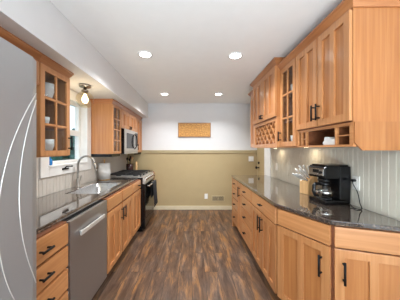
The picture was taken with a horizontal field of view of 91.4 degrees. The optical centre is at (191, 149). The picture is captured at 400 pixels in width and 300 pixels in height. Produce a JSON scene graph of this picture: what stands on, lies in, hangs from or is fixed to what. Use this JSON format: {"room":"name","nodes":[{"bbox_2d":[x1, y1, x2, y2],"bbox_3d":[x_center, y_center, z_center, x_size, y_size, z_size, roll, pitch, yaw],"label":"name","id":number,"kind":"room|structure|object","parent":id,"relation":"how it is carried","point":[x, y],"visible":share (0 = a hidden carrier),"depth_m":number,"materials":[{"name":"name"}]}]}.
{"room":"kitchen","nodes":[
{"label":"kitchen","id":0,"kind":"room"},
{"bbox_2d":[92,210,280,299],"bbox_3d":[0.000,1.421,1.055,3.400,0.080,7.110,0,0,0],"label":"floor","id":1,"kind":"structure","parent":0,"point":[179,254],"depth_m":2.34,"materials":[{"name":"brown wood"}]},
{"bbox_2d":[0,37,36,299],"bbox_3d":[-1.063,0.491,0.431,0.783,1.780,0.908,0,0,0],"label":"refrigerator","id":2,"kind":"object","parent":1,"relation":"on","point":[18,93],"visible":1,"depth_m":0.76,"materials":[{"name":"silver metal"}]},
{"bbox_2d":[36,221,67,299],"bbox_3d":[-1.147,0.941,1.133,0.663,0.881,0.455,0,0,0],"label":"base cabinet","id":3,"kind":"object","parent":1,"relation":"on","point":[51,243],"visible":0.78,"depth_m":1.20,"materials":[{"name":"brown wood"}]},
{"bbox_2d":[36,177,137,234],"bbox_3d":[-1.193,0.483,2.086,0.576,0.032,2.372,0,0,0],"label":"countertop","id":4,"kind":"structure","parent":3,"relation":"on","point":[51,209],"depth_m":1.75,"materials":[{"name":"stone"}]},
{"bbox_2d":[75,155,97,187],"bbox_3d":[-1.296,0.269,2.417,0.281,0.397,0.097,0,0,0],"label":"faucet","id":5,"kind":"object","parent":4,"relation":"on","point":[78,179],"visible":1,"depth_m":2.39,"materials":[{"name":"silver metal"}]},
{"bbox_2d":[68,183,119,198],"bbox_3d":[-1.165,0.579,2.420,0.356,0.205,0.716,0,0,0],"label":"sink","id":6,"kind":"object","parent":4,"relation":"in","point":[97,188],"visible":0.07,"depth_m":2.70,"materials":[{"name":"silver metal"}]},
{"bbox_2d":[98,159,109,179],"bbox_3d":[-1.365,0.309,3.040,0.170,0.315,0.170,0,0,0],"label":"paper towel roll","id":7,"kind":"object","parent":4,"relation":"on","point":[103,168],"visible":0.99,"depth_m":2.97,"materials":[{"name":"white paper"}]},
{"bbox_2d":[62,200,106,299],"bbox_3d":[-1.141,0.944,1.663,0.628,0.875,0.596,0,0,0],"label":"dishwasher","id":8,"kind":"object","parent":1,"relation":"on","point":[87,228],"visible":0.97,"depth_m":1.59,"materials":[{"name":"silver metal"}]},
{"bbox_2d":[101,184,132,273],"bbox_3d":[-1.147,0.941,2.393,0.663,0.881,0.850,0,0,0],"label":"base cabinet","id":9,"kind":"object","parent":1,"relation":"on","point":[119,203],"visible":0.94,"depth_m":2.30,"materials":[{"name":"brown wood"}]},
{"bbox_2d":[110,170,153,231],"bbox_3d":[-1.099,0.899,3.658,0.747,0.964,0.760,0,0,0],"label":"range","id":10,"kind":"object","parent":1,"relation":"on","point":[147,203],"visible":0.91,"depth_m":3.40,"materials":[{"name":"black metal"}]},
{"bbox_2d":[110,172,152,177],"bbox_3d":[-1.136,0.469,3.658,0.672,0.012,0.760,0,0,0],"label":"cooktop","id":11,"kind":"object","parent":10,"relation":"in","point":[148,174],"depth_m":3.47,"materials":[{"name":"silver metal"}]},
{"bbox_2d":[151,180,157,206],"bbox_3d":[-0.721,0.834,3.750,0.083,0.458,0.344,0,0,0],"label":"dish towel","id":12,"kind":"object","parent":10,"relation":"hanging from","point":[154,185],"visible":0.97,"depth_m":3.72,"materials":[{"name":"grey fabric"}]},
{"bbox_2d":[130,179,140,235],"bbox_3d":[-1.147,0.941,3.045,0.663,0.881,0.447,0,0,0],"label":"base cabinet","id":13,"kind":"object","parent":1,"relation":"on","point":[136,184],"visible":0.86,"depth_m":3.02,"materials":[{"name":"brown wood"}]},
{"bbox_2d":[232,177,237,227],"bbox_3d":[1.026,0.941,3.333,0.671,0.881,0.423,0,0,0],"label":"base cabinet","id":14,"kind":"object","parent":1,"relation":"on","point":[234,181],"visible":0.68,"depth_m":3.32,"materials":[{"name":"brown wood"}]},
{"bbox_2d":[237,182,241,233],"bbox_3d":[1.026,0.941,3.010,0.671,0.881,0.216,0,0,0],"label":"base cabinet","id":15,"kind":"object","parent":1,"relation":"on","point":[239,194],"visible":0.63,"depth_m":3.05,"materials":[{"name":"brown wood"}]},
{"bbox_2d":[241,184,251,250],"bbox_3d":[1.026,0.941,2.650,0.671,0.881,0.496,0,0,0],"label":"base cabinet","id":16,"kind":"object","parent":1,"relation":"on","point":[246,203],"visible":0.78,"depth_m":2.60,"materials":[{"name":"brown wood"}]},
{"bbox_2d":[251,191,277,293],"bbox_3d":[1.026,0.941,2.050,0.671,0.881,0.696,0,0,0],"label":"base cabinet","id":17,"kind":"object","parent":1,"relation":"on","point":[264,224],"visible":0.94,"depth_m":1.97,"materials":[{"name":"brown wood"}]},
{"bbox_2d":[231,175,399,231],"bbox_3d":[1.040,0.483,2.350,0.640,0.032,2.419,0,0,0],"label":"countertop","id":18,"kind":"structure","parent":17,"relation":"on","point":[281,194],"depth_m":1.57,"materials":[{"name":"stone"}]},
{"bbox_2d":[300,175,316,194],"bbox_3d":[1.233,0.364,2.066,0.120,0.205,0.110,0,0,-15],"label":"knife block","id":19,"kind":"object","parent":18,"relation":"on","point":[305,186],"visible":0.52,"depth_m":2.02,"materials":[{"name":"brown wood"}]},
{"bbox_2d":[309,164,361,209],"bbox_3d":[1.215,0.299,1.671,0.279,0.335,0.350,0,0,-6],"label":"coffee maker","id":20,"kind":"object","parent":18,"relation":"on","point":[335,180],"visible":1,"depth_m":1.66,"materials":[{"name":"black plastic"}]},
{"bbox_2d":[317,177,330,181],"bbox_3d":[1.179,0.263,1.743,0.091,0.039,0.110,0,0,-6],"label":"basket","id":21,"kind":"object","parent":20,"relation":"on","point":[319,179],"depth_m":1.71,"materials":[{"name":"black plastic"}]},
{"bbox_2d":[277,208,332,299],"bbox_3d":[1.067,0.941,1.606,0.606,0.881,0.444,0,0,-26],"label":"base cabinet","id":22,"kind":"object","parent":1,"relation":"on","point":[304,244],"visible":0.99,"depth_m":1.47,"materials":[{"name":"brown wood"}]},
{"bbox_2d":[333,225,399,299],"bbox_3d":[1.188,0.941,1.357,0.440,0.881,0.365,0,0,18],"label":"base cabinet","id":23,"kind":"object","parent":1,"relation":"on","point":[366,262],"visible":0.98,"depth_m":1.24,"materials":[{"name":"brown wood"}]},
{"bbox_3d":[-1.148,0.941,4.265,0.663,0.881,0.430,0,0,0],"label":"base cabinet","id":24,"kind":"object","parent":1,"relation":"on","visible":0},
{"bbox_3d":[-1.193,0.483,4.262,0.576,0.032,0.433,0,0,0],"label":"countertop","id":25,"kind":"structure","parent":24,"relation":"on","visible":0},
{"bbox_2d":[126,164,132,169],"bbox_3d":[-1.330,0.387,4.160,0.144,0.160,0.142,0,0,0],"label":"utensil crock","id":26,"kind":"object","parent":25,"relation":"on","point":[128,166],"visible":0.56,"depth_m":4.10,"materials":[{"name":"red ceramic"}]},
{"bbox_2d":[128,104,256,205],"bbox_3d":[0.000,0.161,4.550,3.400,2.440,0.120,0,0,0],"label":"wall","id":27,"kind":"structure","parent":0,"point":[182,179],"depth_m":4.49,"materials":[{"name":"beige paint"}]},
{"bbox_2d":[154,206,231,209],"bbox_3d":[0.006,1.339,4.482,2.983,0.085,0.016,0,0,0],"label":"baseboard","id":28,"kind":"structure","parent":27,"relation":"attached to","point":[155,207],"depth_m":4.47,"materials":[{"name":"beige paint"}]},
{"bbox_2d":[178,123,210,136],"bbox_3d":[0.055,-0.449,4.476,0.750,0.330,0.025,0,0,0],"label":"wall plaque","id":29,"kind":"object","parent":27,"relation":"attached to","point":[184,129],"visible":1,"depth_m":4.47,"materials":[{"name":"brown wood"}]},
{"bbox_2d":[141,150,256,152],"bbox_3d":[0.006,0.045,4.473,2.983,0.062,0.034,0,0,0],"label":"trim","id":30,"kind":"structure","parent":27,"relation":"attached to","point":[143,151],"depth_m":4.47,"materials":[{"name":"beige paint"}]},
{"bbox_2d":[212,195,224,201],"bbox_3d":[0.600,1.126,4.483,0.300,0.140,0.012,0,0,0],"label":"air vent","id":31,"kind":"object","parent":27,"relation":"in","point":[215,198],"visible":1,"depth_m":4.48,"materials":[{"name":"beige paint"}]},
{"bbox_2d":[50,0,342,103],"bbox_3d":[0.000,-1.109,1.055,3.400,0.100,7.110,0,0,0],"label":"ceiling","id":32,"kind":"structure","parent":0,"point":[190,42],"depth_m":1.83,"materials":[{"name":"paint"}]},
{"bbox_2d":[138,51,152,57],"bbox_3d":[-0.520,-1.054,2.170,0.168,0.008,0.168,0,0,0],"label":"recessed light","id":33,"kind":"object","parent":32,"relation":"in","point":[144,54],"visible":1,"depth_m":2.16,"materials":[{"name":"white paint"}]},
{"bbox_2d":[228,52,242,59],"bbox_3d":[0.490,-1.054,2.200,0.168,0.008,0.168,0,0,0],"label":"recessed light","id":34,"kind":"object","parent":32,"relation":"in","point":[236,55],"visible":1,"depth_m":2.19,"materials":[{"name":"white paint"}]},
{"bbox_3d":[1.495,0.161,0.995,0.250,2.440,6.990,0,0,0],"label":"wall","id":35,"kind":"structure","parent":0,"visible":0},
{"bbox_2d":[248,90,253,147],"bbox_3d":[1.179,-0.503,3.277,0.378,0.949,0.345,0,0,0],"label":"upper cabinet","id":36,"kind":"object","parent":35,"relation":"attached to","point":[250,94],"visible":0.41,"depth_m":3.33,"materials":[{"name":"brown wood"}]},
{"bbox_2d":[255,148,263,174],"bbox_3d":[1.444,0.366,4.080,0.111,2.030,0.560,0,0,0],"label":"door","id":37,"kind":"structure","parent":35,"relation":"in","point":[260,167],"depth_m":4.16,"materials":[{"name":"beige paint"}]},
{"bbox_2d":[264,148,270,175],"bbox_3d":[1.362,0.231,3.522,0.016,2.300,0.265,0,0,0],"label":"trim","id":38,"kind":"structure","parent":35,"relation":"attached to","point":[267,151],"depth_m":3.50,"materials":[{"name":"white paint"}]},
{"bbox_2d":[250,57,296,147],"bbox_3d":[1.147,-0.536,2.683,0.442,1.024,0.938,0,0,0],"label":"upper cabinet","id":39,"kind":"object","parent":35,"relation":"attached to","point":[266,86],"visible":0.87,"depth_m":2.51,"materials":[{"name":"brown wood"}]},
{"bbox_2d":[277,51,297,146],"bbox_3d":[1.175,-0.503,2.094,0.387,0.949,0.337,0,0,0],"label":"upper cabinet","id":40,"kind":"object","parent":35,"relation":"attached to","point":[287,66],"visible":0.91,"depth_m":2.19,"materials":[{"name":"brown wood"}]},
{"bbox_2d":[271,147,399,219],"bbox_3d":[1.366,0.213,1.840,0.008,0.504,3.080,0,0,0],"label":"backsplash","id":41,"kind":"structure","parent":35,"relation":"attached to","point":[378,171],"depth_m":1.55,"materials":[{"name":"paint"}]},
{"bbox_2d":[292,0,399,149],"bbox_3d":[1.175,-0.486,1.564,0.387,0.984,0.716,0,0,0],"label":"upper cabinet","id":42,"kind":"object","parent":35,"relation":"attached to","point":[348,65],"visible":1,"depth_m":1.26,"materials":[{"name":"brown wood"}]},
{"bbox_2d":[323,137,334,144],"bbox_3d":[1.140,-0.067,1.505,0.170,0.065,0.148,0,0,0],"label":"folded napkins","id":43,"kind":"object","parent":42,"relation":"in","point":[327,140],"visible":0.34,"depth_m":1.50,"materials":[{"name":"white fabric"}]},
{"bbox_2d":[352,175,359,190],"bbox_3d":[1.357,0.276,1.615,0.009,0.116,0.072,0,0,0],"label":"wall outlet","id":44,"kind":"object","parent":35,"relation":"attached to","point":[357,183],"visible":0.83,"depth_m":1.60,"materials":[{"name":"white plastic"}]},
{"bbox_3d":[-1.565,0.161,0.995,0.150,2.440,6.990,0,0,0],"label":"wall","id":45,"kind":"structure","parent":0,"visible":0},
{"bbox_2d":[0,26,41,85],"bbox_3d":[-1.311,-0.605,0.988,0.350,0.252,0.975,0,0,0],"label":"upper cabinet","id":46,"kind":"object","parent":45,"relation":"attached to","point":[4,33],"visible":0.18,"depth_m":1.33,"materials":[{"name":"brown wood"}]},
{"bbox_2d":[36,53,73,157],"bbox_3d":[-1.298,-0.335,1.677,0.375,0.792,0.398,0,0,0],"label":"upper cabinet","id":47,"kind":"object","parent":45,"relation":"attached to","point":[57,108],"visible":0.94,"depth_m":1.69,"materials":[{"name":"brown wood"}]},
{"bbox_2d":[45,82,53,97],"bbox_3d":[-1.270,-0.502,1.705,0.132,0.135,0.132,0,0,0],"label":"serving bowl","id":48,"kind":"object","parent":47,"relation":"on","point":[49,87],"visible":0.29,"depth_m":1.68,"materials":[{"name":"white ceramic"}]},
{"bbox_2d":[45,139,53,150],"bbox_3d":[-1.270,-0.023,1.705,0.124,0.130,0.124,0,0,0],"label":"serving bowl","id":49,"kind":"object","parent":47,"relation":"in","point":[49,143],"visible":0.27,"depth_m":1.67,"materials":[{"name":"white ceramic"}]},
{"bbox_2d":[45,96,63,104],"bbox_3d":[-1.329,-0.426,1.660,0.294,0.016,0.326,0,0,0],"label":"shelf","id":50,"kind":"object","parent":47,"relation":"attached to","point":[47,102],"depth_m":1.73,"materials":[{"name":"brown wood"}]},
{"bbox_2d":[45,125,64,129],"bbox_3d":[-1.329,-0.186,1.660,0.294,0.016,0.326,0,0,0],"label":"shelf","id":51,"kind":"object","parent":47,"relation":"attached to","point":[46,127],"depth_m":1.66,"materials":[{"name":"brown wood"}]},
{"bbox_2d":[38,90,90,177],"bbox_3d":[-1.532,-0.222,2.362,0.215,1.005,0.945,0,0,0],"label":"window","id":52,"kind":"structure","parent":45,"relation":"in","point":[82,132],"depth_m":2.69,"materials":[{"name":"white paint"}]},
{"bbox_2d":[0,0,147,117],"bbox_3d":[-1.250,-0.894,0.995,0.479,0.327,6.989,0,0,0],"label":"soffit","id":53,"kind":"structure","parent":45,"relation":"attached to","point":[38,23],"depth_m":1.60,"materials":[{"name":"grey paint"}]},
{"bbox_2d":[36,154,127,197],"bbox_3d":[-1.486,0.264,2.692,0.008,0.402,3.585,0,0,0],"label":"backsplash","id":54,"kind":"structure","parent":45,"relation":"attached to","point":[48,185],"depth_m":2.42,"materials":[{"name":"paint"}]},
{"bbox_2d":[75,83,91,107],"bbox_3d":[-1.215,-0.601,2.215,0.188,0.259,0.188,0,0,0],"label":"pendant light","id":55,"kind":"object","parent":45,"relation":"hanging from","point":[85,87],"visible":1,"depth_m":2.19,"materials":[{"name":"white glass"}]},
{"bbox_2d":[81,87,88,93],"bbox_3d":[-1.215,-0.667,2.215,0.076,0.073,0.075,0,0,0],"label":"socket","id":56,"kind":"object","parent":55,"relation":"attached to","point":[84,90],"depth_m":2.20,"materials":[{"name":"silver metal"}]},
{"bbox_2d":[90,99,121,156],"bbox_3d":[-1.311,-0.311,2.990,0.350,0.840,0.364,0,0,0],"label":"upper cabinet","id":57,"kind":"object","parent":45,"relation":"attached to","point":[105,113],"visible":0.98,"depth_m":2.84,"materials":[{"name":"brown wood"}]},
{"bbox_2d":[121,105,136,131],"bbox_3d":[-1.298,-0.540,3.592,0.375,0.382,0.836,0,0,0],"label":"upper cabinet","id":58,"kind":"object","parent":45,"relation":"attached to","point":[128,117],"visible":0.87,"depth_m":3.52,"materials":[{"name":"brown wood"}]},
{"bbox_2d":[120,128,137,153],"bbox_3d":[-1.264,-0.136,3.590,0.443,0.423,0.750,0,0,0],"label":"microwave","id":59,"kind":"object","parent":58,"relation":"attached to","point":[129,139],"visible":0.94,"depth_m":3.39,"materials":[{"name":"silver metal"}]},
{"bbox_2d":[134,114,141,154],"bbox_3d":[-1.298,-0.311,4.245,0.375,0.840,0.465,0,0,0],"label":"upper cabinet","id":60,"kind":"object","parent":45,"relation":"attached to","point":[138,118],"visible":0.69,"depth_m":4.26,"materials":[{"name":"brown wood"}]},
{"label":"outside","id":61,"kind":"structure","parent":0,"visible":0},
{"bbox_3d":[-7.810,1.731,7.500,12.380,0.100,17.000,0,0,0],"label":"ground","id":62,"kind":"structure","parent":61,"visible":0},
{"bbox_2d":[51,138,74,160],"bbox_3d":[-3.303,0.622,4.601,2.070,2.121,2.075,0,0,0],"label":"shrub","id":63,"kind":"object","parent":62,"relation":"on","point":[72,152],"visible":0.06,"depth_m":4.23,"materials":[{"name":"green plant"}]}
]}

